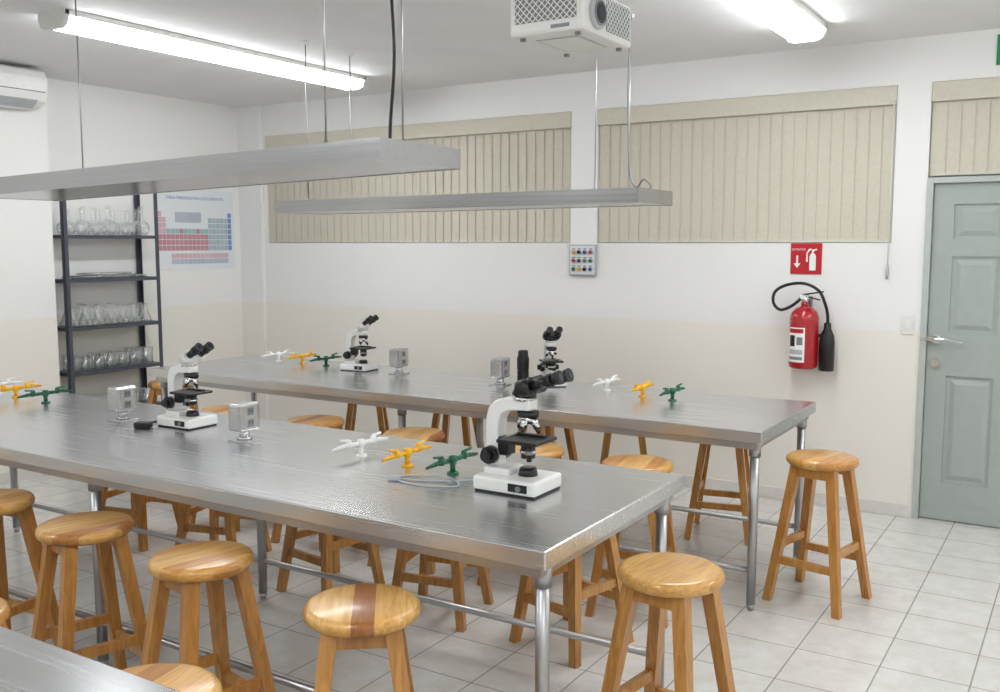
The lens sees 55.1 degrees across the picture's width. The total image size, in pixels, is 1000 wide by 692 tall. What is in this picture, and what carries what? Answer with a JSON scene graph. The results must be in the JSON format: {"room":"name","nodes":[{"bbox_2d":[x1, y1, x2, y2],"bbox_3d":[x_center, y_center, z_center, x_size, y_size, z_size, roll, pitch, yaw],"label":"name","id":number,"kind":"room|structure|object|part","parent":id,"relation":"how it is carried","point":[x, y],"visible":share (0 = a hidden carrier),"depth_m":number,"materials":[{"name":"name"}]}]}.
{"room":"science classroom","nodes":[
{"label":"science classroom","id":0,"kind":"room"},
{"bbox_2d":[0,103,59,473],"bbox_3d":[-5.147,-0.214,4.242,0.220,2.920,6.760,4,7,32],"label":"wall","id":1,"kind":"structure","parent":0,"point":[29,351],"depth_m":6.84,"materials":[{"name":"white paint"}]},
{"bbox_2d":[0,469,45,484],"bbox_3d":[-4.614,1.107,5.233,0.232,0.080,8.758,4,7,32],"label":"baseboard","id":2,"kind":"structure","parent":1,"relation":"attached to","point":[22,474],"depth_m":6.89,"materials":[{"name":"tile"}]},
{"bbox_2d":[0,64,47,110],"bbox_3d":[-3.482,-1.751,6.340,0.228,0.271,0.920,4,7,32],"label":"air conditioner","id":3,"kind":"object","parent":1,"relation":"attached to","point":[21,88],"visible":1,"depth_m":6.54,"materials":[{"name":"white plastic"}]},
{"bbox_2d":[46,78,244,409],"bbox_3d":[-4.720,-0.330,5.318,0.200,2.920,9.050,4,7,32],"label":"wall","id":4,"kind":"structure","parent":0,"point":[202,306],"depth_m":7.83,"materials":[{"name":"white paint"}]},
{"bbox_2d":[153,190,234,269],"bbox_3d":[-2.658,-1.016,8.379,0.006,0.690,0.870,4,7,32],"label":"poster","id":5,"kind":"object","parent":4,"relation":"attached to","point":[196,227],"visible":0.99,"depth_m":8.38,"materials":[{"name":"paper"}]},
{"bbox_2d":[0,475,999,691],"bbox_3d":[-0.901,1.438,2.999,9.320,0.100,9.250,4,7,32],"label":"floor","id":6,"kind":"structure","parent":0,"point":[930,622],"depth_m":4.40,"materials":[{"name":"ceramic"}]},
{"bbox_2d":[0,597,9,628],"bbox_3d":[-1.519,1.073,2.648,0.380,0.700,0.380,2,7,22],"label":"wooden stool","id":7,"kind":"object","parent":6,"relation":"on","point":[4,606],"visible":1,"depth_m":2.65,"materials":[{"name":"brown wood"}]},
{"bbox_2d":[0,488,58,646],"bbox_3d":[-2.019,0.947,3.824,0.380,0.700,0.380,3,7,24],"label":"wooden stool","id":8,"kind":"object","parent":6,"relation":"on","point":[17,503],"visible":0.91,"depth_m":3.85,"materials":[{"name":"brown wood"}]},
{"bbox_2d":[31,511,146,669],"bbox_3d":[-1.496,0.983,3.494,0.380,0.700,0.380,-6,8,-43],"label":"wooden stool","id":9,"kind":"object","parent":6,"relation":"on","point":[61,535],"visible":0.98,"depth_m":3.46,"materials":[{"name":"brown wood"}]},
{"bbox_2d":[0,626,179,691],"bbox_3d":[-2.478,1.017,2.425,4.160,0.860,1.010,4,7,32],"label":"lab table","id":10,"kind":"object","parent":6,"relation":"on","point":[27,664],"visible":1,"depth_m":1.89,"materials":[{"name":"silver metal"}]},
{"bbox_2d":[53,193,162,404],"bbox_3d":[-3.084,-0.155,7.529,0.246,2.100,0.840,4,7,32],"label":"metal shelving rack","id":11,"kind":"object","parent":6,"relation":"on","point":[70,373],"visible":0.48,"depth_m":7.52,"materials":[{"name":"black metal"}]},
{"bbox_2d":[61,272,145,278],"bbox_3d":[-3.078,-0.554,7.471,0.142,0.042,0.660,4,7,32],"label":"tubes","id":12,"kind":"object","parent":11,"relation":"in","point":[129,274],"visible":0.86,"depth_m":7.49,"materials":[{"name":"clear glass"}]},
{"bbox_2d":[95,388,148,402],"bbox_3d":[-3.077,0.425,7.581,0.204,0.130,0.781,4,7,32],"label":"glass beaker","id":13,"kind":"object","parent":11,"relation":"in","point":[138,392],"visible":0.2,"depth_m":7.80,"materials":[{"name":"clear glass"}]},
{"bbox_2d":[101,487,187,551],"bbox_3d":[-2.083,0.766,5.509,0.380,0.700,0.380,2,7,20],"label":"wooden stool","id":14,"kind":"object","parent":6,"relation":"on","point":[138,511],"visible":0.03,"depth_m":5.38,"materials":[{"name":"brown wood"}]},
{"bbox_2d":[122,663,222,691],"bbox_3d":[-0.794,1.123,2.187,0.380,0.700,0.380,2,7,22],"label":"wooden stool","id":15,"kind":"object","parent":6,"relation":"on","point":[181,677],"visible":0.69,"depth_m":2.23,"materials":[{"name":"brown wood"}]},
{"bbox_2d":[148,380,198,409],"bbox_3d":[-2.398,0.602,7.039,0.380,0.700,0.380,2,7,22],"label":"wooden stool","id":16,"kind":"object","parent":6,"relation":"on","point":[155,389],"visible":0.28,"depth_m":6.94,"materials":[{"name":"brown wood"}]},
{"bbox_2d":[141,540,274,691],"bbox_3d":[-0.965,1.021,3.137,0.380,0.700,0.380,6,8,44],"label":"wooden stool","id":17,"kind":"object","parent":6,"relation":"on","point":[181,568],"visible":0.97,"depth_m":3.10,"materials":[{"name":"brown wood"}]},
{"bbox_2d":[188,404,239,531],"bbox_3d":[-1.654,0.727,5.876,0.380,0.700,0.380,3,7,24],"label":"wooden stool","id":18,"kind":"object","parent":6,"relation":"on","point":[223,409],"visible":0.21,"depth_m":5.79,"materials":[{"name":"brown wood"}]},
{"bbox_2d":[175,503,271,551],"bbox_3d":[-1.504,0.802,5.174,0.380,0.700,0.380,2,6,17],"label":"wooden stool","id":19,"kind":"object","parent":6,"relation":"on","point":[186,510],"visible":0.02,"depth_m":5.07,"materials":[{"name":"brown wood"}]},
{"bbox_2d":[271,415,344,551],"bbox_3d":[-1.054,0.765,5.516,0.380,0.700,0.380,3,7,27],"label":"wooden stool","id":20,"kind":"object","parent":6,"relation":"on","point":[330,421],"visible":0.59,"depth_m":5.46,"materials":[{"name":"brown wood"}]},
{"bbox_2d":[276,525,384,591],"bbox_3d":[-0.834,0.853,4.701,0.380,0.700,0.380,5,8,40],"label":"wooden stool","id":21,"kind":"object","parent":6,"relation":"on","point":[329,561],"visible":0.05,"depth_m":4.68,"materials":[{"name":"brown wood"}]},
{"bbox_2d":[0,386,682,691],"bbox_3d":[-1.369,0.827,4.195,4.160,0.860,1.035,4,7,32],"label":"lab table","id":22,"kind":"object","parent":6,"relation":"on","point":[293,476],"visible":0.8,"depth_m":3.47,"materials":[{"name":"silver metal"}]},
{"bbox_2d":[0,377,23,393],"bbox_3d":[-2.819,0.227,5.367,0.048,0.083,0.300,5,8,38],"label":"tap","id":23,"kind":"object","parent":22,"relation":"on","point":[8,382],"visible":0.99,"depth_m":5.42,"materials":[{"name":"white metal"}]},
{"bbox_2d":[0,380,41,397],"bbox_3d":[-2.643,0.241,5.234,0.048,0.083,0.300,4,7,32],"label":"tap","id":24,"kind":"object","parent":22,"relation":"on","point":[15,388],"visible":0.97,"depth_m":5.23,"materials":[{"name":"yellow plastic"}]},
{"bbox_2d":[17,385,72,403],"bbox_3d":[-2.398,0.260,5.060,0.048,0.083,0.300,4,8,36],"label":"tap","id":25,"kind":"object","parent":22,"relation":"on","point":[45,393],"visible":1,"depth_m":5.05,"materials":[{"name":"green plastic"}]},
{"bbox_2d":[107,384,138,422],"bbox_3d":[-1.798,0.272,4.566,0.100,0.164,0.115,4,7,32],"label":"pedestal","id":26,"kind":"object","parent":22,"relation":"on","point":[122,399],"visible":1,"depth_m":4.53,"materials":[{"name":"metal"}]},
{"bbox_2d":[134,420,156,428],"bbox_3d":[-1.613,0.354,4.439,0.082,0.030,0.188,2,6,14],"label":"power adapter","id":27,"kind":"object","parent":22,"relation":"on","point":[139,424],"visible":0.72,"depth_m":4.35,"materials":[{"name":"black plastic"}]},
{"bbox_2d":[157,342,217,430],"bbox_3d":[-1.433,0.173,4.405,0.256,0.394,0.182,4,7,32],"label":"microscope","id":28,"kind":"object","parent":22,"relation":"on","point":[177,417],"visible":1,"depth_m":4.39,"materials":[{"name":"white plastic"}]},
{"bbox_2d":[228,400,261,443],"bbox_3d":[-1.092,0.323,4.095,0.100,0.164,0.115,4,7,32],"label":"pedestal","id":29,"kind":"object","parent":22,"relation":"on","point":[244,415],"visible":1,"depth_m":4.06,"materials":[{"name":"metal"}]},
{"bbox_2d":[332,431,388,456],"bbox_3d":[-0.550,0.395,3.798,0.048,0.083,0.300,5,8,38],"label":"tap","id":30,"kind":"object","parent":22,"relation":"on","point":[360,443],"visible":1,"depth_m":3.79,"materials":[{"name":"white metal"}]},
{"bbox_2d":[382,440,431,467],"bbox_3d":[-0.350,0.414,3.628,0.048,0.083,0.300,4,7,32],"label":"tap","id":31,"kind":"object","parent":22,"relation":"on","point":[407,452],"visible":1,"depth_m":3.62,"materials":[{"name":"yellow plastic"}]},
{"bbox_2d":[387,474,472,487],"bbox_3d":[-0.223,0.468,3.399,0.320,0.023,0.188,4,7,32],"label":"power cord","id":32,"kind":"object","parent":22,"relation":"on","point":[390,477],"depth_m":3.39,"materials":[{"name":"grey plastic"}]},
{"bbox_2d":[425,447,477,474],"bbox_3d":[-0.173,0.427,3.507,0.048,0.083,0.300,4,8,36],"label":"tap","id":33,"kind":"object","parent":22,"relation":"on","point":[452,460],"visible":1,"depth_m":3.49,"materials":[{"name":"green plastic"}]},
{"bbox_2d":[473,368,573,499],"bbox_3d":[0.086,0.281,3.246,0.312,0.428,0.204,4,7,32],"label":"microscope","id":34,"kind":"object","parent":22,"relation":"on","point":[499,476],"visible":1,"depth_m":3.23,"materials":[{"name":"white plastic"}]},
{"bbox_2d":[302,583,420,691],"bbox_3d":[-0.386,1.065,2.726,0.380,0.700,0.380,-1,6,-6],"label":"wooden stool","id":35,"kind":"object","parent":6,"relation":"on","point":[364,615],"visible":1,"depth_m":2.60,"materials":[{"name":"brown wood"}]},
{"bbox_2d":[345,403,389,434],"bbox_3d":[-0.977,0.601,7.050,0.380,0.700,0.380,0,6,-1],"label":"wooden stool","id":36,"kind":"object","parent":6,"relation":"on","point":[382,416],"visible":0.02,"depth_m":6.91,"materials":[{"name":"brown wood"}]},
{"bbox_2d":[367,427,444,574],"bbox_3d":[-0.460,0.805,5.149,0.380,0.700,0.380,2,7,20],"label":"wooden stool","id":37,"kind":"object","parent":6,"relation":"on","point":[419,433],"visible":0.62,"depth_m":5.06,"materials":[{"name":"brown wood"}]},
{"bbox_2d":[392,549,493,632],"bbox_3d":[-0.273,0.884,4.412,0.380,0.700,0.380,2,7,20],"label":"wooden stool","id":38,"kind":"object","parent":6,"relation":"on","point":[423,579],"visible":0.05,"depth_m":4.32,"materials":[{"name":"brown wood"}]},
{"bbox_2d":[431,413,483,447],"bbox_3d":[-0.303,0.647,6.621,0.380,0.700,0.380,2,6,17],"label":"wooden stool","id":39,"kind":"object","parent":6,"relation":"on","point":[436,417],"visible":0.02,"depth_m":6.52,"materials":[{"name":"brown wood"}]},
{"bbox_2d":[149,354,815,610],"bbox_3d":[-0.343,0.651,5.829,4.165,0.860,0.970,4,7,32],"label":"lab table","id":40,"kind":"object","parent":6,"relation":"on","point":[736,421],"visible":0.64,"depth_m":5.18,"materials":[{"name":"silver metal"}]},
{"bbox_2d":[261,349,294,361],"bbox_3d":[-1.580,0.069,6.837,0.048,0.083,0.300,5,8,38],"label":"tap","id":41,"kind":"object","parent":40,"relation":"on","point":[277,354],"visible":0.96,"depth_m":6.83,"materials":[{"name":"white metal"}]},
{"bbox_2d":[287,350,316,363],"bbox_3d":[-1.385,0.082,6.716,0.048,0.083,0.300,4,7,32],"label":"tap","id":42,"kind":"object","parent":40,"relation":"on","point":[301,356],"visible":0.94,"depth_m":6.71,"materials":[{"name":"yellow plastic"}]},
{"bbox_2d":[309,353,341,365],"bbox_3d":[-1.195,0.096,6.587,0.048,0.083,0.300,4,8,36],"label":"tap","id":43,"kind":"object","parent":40,"relation":"on","point":[325,358],"visible":1,"depth_m":6.57,"materials":[{"name":"green plastic"}]},
{"bbox_2d":[340,315,378,371],"bbox_3d":[-0.923,-0.024,6.353,0.238,0.371,0.170,3,7,27],"label":"microscope","id":44,"kind":"object","parent":40,"relation":"on","point":[351,364],"visible":1,"depth_m":6.34,"materials":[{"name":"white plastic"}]},
{"bbox_2d":[388,348,409,374],"bbox_3d":[-0.653,0.098,6.188,0.100,0.164,0.115,4,7,32],"label":"pedestal","id":45,"kind":"object","parent":40,"relation":"on","point":[398,357],"visible":1,"depth_m":6.15,"materials":[{"name":"metal"}]},
{"bbox_2d":[489,357,511,386],"bbox_3d":[0.001,0.151,5.690,0.100,0.164,0.115,4,7,32],"label":"pedestal","id":46,"kind":"object","parent":40,"relation":"on","point":[499,366],"visible":1,"depth_m":5.65,"materials":[{"name":"metal"}]},
{"bbox_2d":[517,350,528,380],"bbox_3d":[0.139,0.123,5.796,0.074,0.197,0.074,4,7,32],"label":"bottle","id":47,"kind":"object","parent":40,"relation":"on","point":[523,358],"visible":0.77,"depth_m":5.77,"materials":[{"name":"plastic"}]},
{"bbox_2d":[535,326,566,387],"bbox_3d":[0.296,0.055,5.664,0.170,0.361,0.242,-1,6,-8],"label":"microscope","id":48,"kind":"object","parent":40,"relation":"on","point":[548,364],"visible":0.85,"depth_m":5.62,"materials":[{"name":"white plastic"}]},
{"bbox_2d":[592,374,620,390],"bbox_3d":[0.610,0.215,5.481,0.048,0.083,0.300,5,8,38],"label":"tap","id":49,"kind":"object","parent":40,"relation":"on","point":[605,382],"visible":1,"depth_m":5.47,"materials":[{"name":"white metal"}]},
{"bbox_2d":[631,379,653,396],"bbox_3d":[0.783,0.237,5.269,0.048,0.083,0.300,4,7,32],"label":"tap","id":50,"kind":"object","parent":40,"relation":"on","point":[642,387],"visible":1,"depth_m":5.26,"materials":[{"name":"yellow plastic"}]},
{"bbox_2d":[659,383,684,400],"bbox_3d":[0.923,0.252,5.135,0.048,0.083,0.300,4,8,36],"label":"tap","id":51,"kind":"object","parent":40,"relation":"on","point":[671,391],"visible":1,"depth_m":5.12,"materials":[{"name":"green plastic"}]},
{"bbox_2d":[477,442,582,594],"bbox_3d":[0.151,0.846,4.770,0.380,0.700,0.380,5,8,42],"label":"wooden stool","id":52,"kind":"object","parent":6,"relation":"on","point":[553,450],"visible":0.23,"depth_m":4.67,"materials":[{"name":"brown wood"}]},
{"bbox_2d":[518,424,577,460],"bbox_3d":[0.296,0.685,6.262,0.380,0.700,0.380,5,8,37],"label":"wooden stool","id":53,"kind":"object","parent":6,"relation":"on","point":[545,430],"visible":0.02,"depth_m":6.26,"materials":[{"name":"brown wood"}]},
{"bbox_2d":[509,534,633,668],"bbox_3d":[0.306,0.920,4.077,0.380,0.700,0.380,-6,9,-44],"label":"wooden stool","id":54,"kind":"object","parent":6,"relation":"on","point":[576,589],"visible":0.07,"depth_m":4.04,"materials":[{"name":"brown wood"}]},
{"bbox_2d":[600,433,649,526],"bbox_3d":[0.769,0.719,5.945,0.380,0.700,0.380,1,6,7],"label":"wooden stool","id":55,"kind":"object","parent":6,"relation":"on","point":[607,436],"visible":0.02,"depth_m":5.82,"materials":[{"name":"brown wood"}]},
{"bbox_2d":[585,454,676,628],"bbox_3d":[0.634,0.879,4.460,0.380,0.700,0.380,2,7,22],"label":"wooden stool","id":56,"kind":"object","parent":6,"relation":"on","point":[636,461],"visible":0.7,"depth_m":4.38,"materials":[{"name":"brown wood"}]},
{"bbox_2d":[601,552,735,691],"bbox_3d":[0.530,1.034,3.013,0.380,0.700,0.380,5,8,40],"label":"wooden stool","id":57,"kind":"object","parent":6,"relation":"on","point":[663,581],"visible":1,"depth_m":2.97,"materials":[{"name":"brown wood"}]},
{"bbox_2d":[684,444,749,545],"bbox_3d":[1.304,0.755,5.614,0.380,0.700,0.380,2,7,20],"label":"wooden stool","id":58,"kind":"object","parent":6,"relation":"on","point":[742,455],"visible":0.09,"depth_m":5.52,"materials":[{"name":"brown wood"}]},
{"bbox_2d":[762,449,871,619],"bbox_3d":[1.526,0.866,4.576,0.380,0.700,0.380,6,8,43],"label":"wooden stool","id":59,"kind":"object","parent":6,"relation":"on","point":[813,465],"visible":1,"depth_m":4.54,"materials":[{"name":"brown wood"}]},
{"bbox_2d":[0,0,999,107],"bbox_3d":[-0.901,-1.565,2.677,9.320,0.100,9.250,4,7,32],"label":"ceiling","id":60,"kind":"structure","parent":0,"point":[446,42],"depth_m":5.70,"materials":[{"name":"paint"}]},
{"bbox_2d":[38,8,366,90],"bbox_3d":[-1.724,-1.835,6.095,0.230,0.092,2.446,4,7,32],"label":"fluorescent ceiling light","id":61,"kind":"object","parent":60,"relation":"attached to","point":[61,19],"visible":1,"depth_m":5.74,"materials":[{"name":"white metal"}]},
{"bbox_2d":[0,0,460,200],"bbox_3d":[-1.322,-1.143,3.945,2.480,1.011,0.470,4,7,32],"label":"light fixture","id":62,"kind":"object","parent":60,"relation":"hanging from","point":[376,156],"visible":1,"depth_m":3.62,"materials":[{"name":"silver metal"}]},
{"bbox_2d":[275,13,672,214],"bbox_3d":[-0.251,-1.306,5.555,2.490,1.030,0.450,4,7,32],"label":"light fixture","id":63,"kind":"object","parent":60,"relation":"hanging from","point":[634,196],"visible":0.92,"depth_m":5.25,"materials":[{"name":"silver metal"}]},
{"bbox_2d":[510,0,630,56],"bbox_3d":[0.225,-1.219,2.862,0.262,0.628,0.339,4,7,32],"label":"ceiling projector","id":64,"kind":"object","parent":60,"relation":"hanging from","point":[566,28],"depth_m":2.79,"materials":[{"name":"white plastic"}]},
{"bbox_2d":[728,0,827,43],"bbox_3d":[1.085,-1.652,4.392,0.230,0.092,2.466,4,7,32],"label":"fluorescent ceiling light","id":65,"kind":"object","parent":60,"relation":"attached to","point":[791,19],"visible":1,"depth_m":4.95,"materials":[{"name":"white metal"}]},
{"bbox_2d":[236,28,999,516],"bbox_3d":[1.469,-0.470,6.624,8.920,2.920,0.280,4,7,32],"label":"wall","id":66,"kind":"structure","parent":0,"point":[702,317],"depth_m":6.78,"materials":[{"name":"white paint"}]},
{"bbox_2d":[265,112,571,242],"bbox_3d":[-0.780,-1.321,7.839,3.086,0.944,0.061,4,7,32],"label":"vertical blinds","id":67,"kind":"object","parent":66,"relation":"attached to","point":[523,153],"visible":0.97,"depth_m":7.55,"materials":[{"name":"fabric"}]},
{"bbox_2d":[488,242,570,242],"bbox_3d":[-0.700,-1.333,7.966,3.090,0.950,0.050,4,7,32],"label":"window","id":68,"kind":"structure","parent":66,"relation":"in","point":[488,242],"depth_m":7.41,"materials":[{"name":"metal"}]},
{"bbox_2d":[569,245,596,275],"bbox_3d":[0.600,-0.625,6.993,0.220,0.225,0.047,4,7,32],"label":"switch panel","id":69,"kind":"object","parent":66,"relation":"attached to","point":[582,258],"visible":1,"depth_m":6.98,"materials":[{"name":"grey plastic"}]},
{"bbox_2d":[268,419,906,516],"bbox_3d":[0.071,0.865,7.487,5.790,0.080,0.042,4,7,32],"label":"baseboard","id":70,"kind":"structure","parent":66,"relation":"attached to","point":[875,506],"depth_m":6.27,"materials":[{"name":"tile"}]},
{"bbox_2d":[605,96,897,242],"bbox_3d":[1.643,-1.177,6.516,2.010,0.950,0.050,4,7,32],"label":"window","id":71,"kind":"structure","parent":66,"relation":"in","point":[897,96],"depth_m":6.44,"materials":[{"name":"metal"}]},
{"bbox_2d":[598,85,897,278],"bbox_3d":[1.560,-1.053,6.395,2.006,1.168,0.075,4,7,32],"label":"vertical blinds","id":72,"kind":"object","parent":71,"relation":"attached to","point":[818,166],"visible":0.98,"depth_m":6.30,"materials":[{"name":"fabric"}]},
{"bbox_2d":[771,282,834,371],"bbox_3d":[1.938,-0.130,6.115,0.208,0.562,0.364,-5,8,-39],"label":"fire extinguisher","id":73,"kind":"object","parent":66,"relation":"attached to","point":[804,335],"visible":1,"depth_m":6.04,"materials":[{"name":"red metal"}]},
{"bbox_2d":[790,243,821,273],"bbox_3d":[1.968,-0.562,6.165,0.197,0.197,0.007,4,7,32],"label":"fire extinguisher sign","id":74,"kind":"object","parent":66,"relation":"attached to","point":[806,258],"visible":1,"depth_m":6.16,"materials":[{"name":"red plastic"}]},
{"bbox_2d":[901,315,914,334],"bbox_3d":[2.502,-0.128,5.874,0.075,0.115,0.016,4,7,32],"label":"light switch","id":75,"kind":"object","parent":66,"relation":"attached to","point":[908,322],"visible":1,"depth_m":5.87,"materials":[{"name":"white plastic"}]},
{"bbox_2d":[912,175,999,518],"bbox_3d":[2.984,0.050,5.665,0.920,2.090,0.132,4,7,32],"label":"door frame","id":76,"kind":"structure","parent":66,"relation":"attached to","point":[931,181],"depth_m":5.82,"materials":[{"name":"paint"}]},
{"bbox_2d":[919,182,999,527],"bbox_3d":[2.946,0.068,5.642,0.882,2.044,0.104,4,7,32],"label":"door","id":77,"kind":"structure","parent":66,"relation":"in","point":[960,466],"depth_m":5.75,"materials":[{"name":"paint"}]},
{"bbox_3d":[2.662,0.034,5.789,0.240,0.200,0.059,4,7,32],"label":"handle and lock","id":78,"kind":"part","parent":77,"relation":"part of","materials":[{"name":"silver metal"}]},
{"bbox_2d":[929,77,999,175],"bbox_3d":[2.969,-1.268,5.498,0.916,0.549,0.061,4,7,32],"label":"vertical blinds","id":79,"kind":"object","parent":66,"relation":"attached to","point":[965,130],"visible":1,"depth_m":5.63,"materials":[{"name":"fabric"}]},
{"bbox_2d":[932,174,999,176],"bbox_3d":[3.048,-1.278,5.625,0.920,0.560,0.050,4,7,32],"label":"window","id":80,"kind":"structure","parent":66,"relation":"in","point":[982,174],"depth_m":5.77,"materials":[{"name":"metal"}]},
{"bbox_2d":[996,34,999,64],"bbox_3d":[2.991,-1.687,5.403,0.340,0.170,0.010,4,7,32],"label":"exit sign","id":81,"kind":"object","parent":66,"relation":"attached to","point":[998,39],"visible":1,"depth_m":5.49,"materials":[{"name":"green plastic"}]}
]}

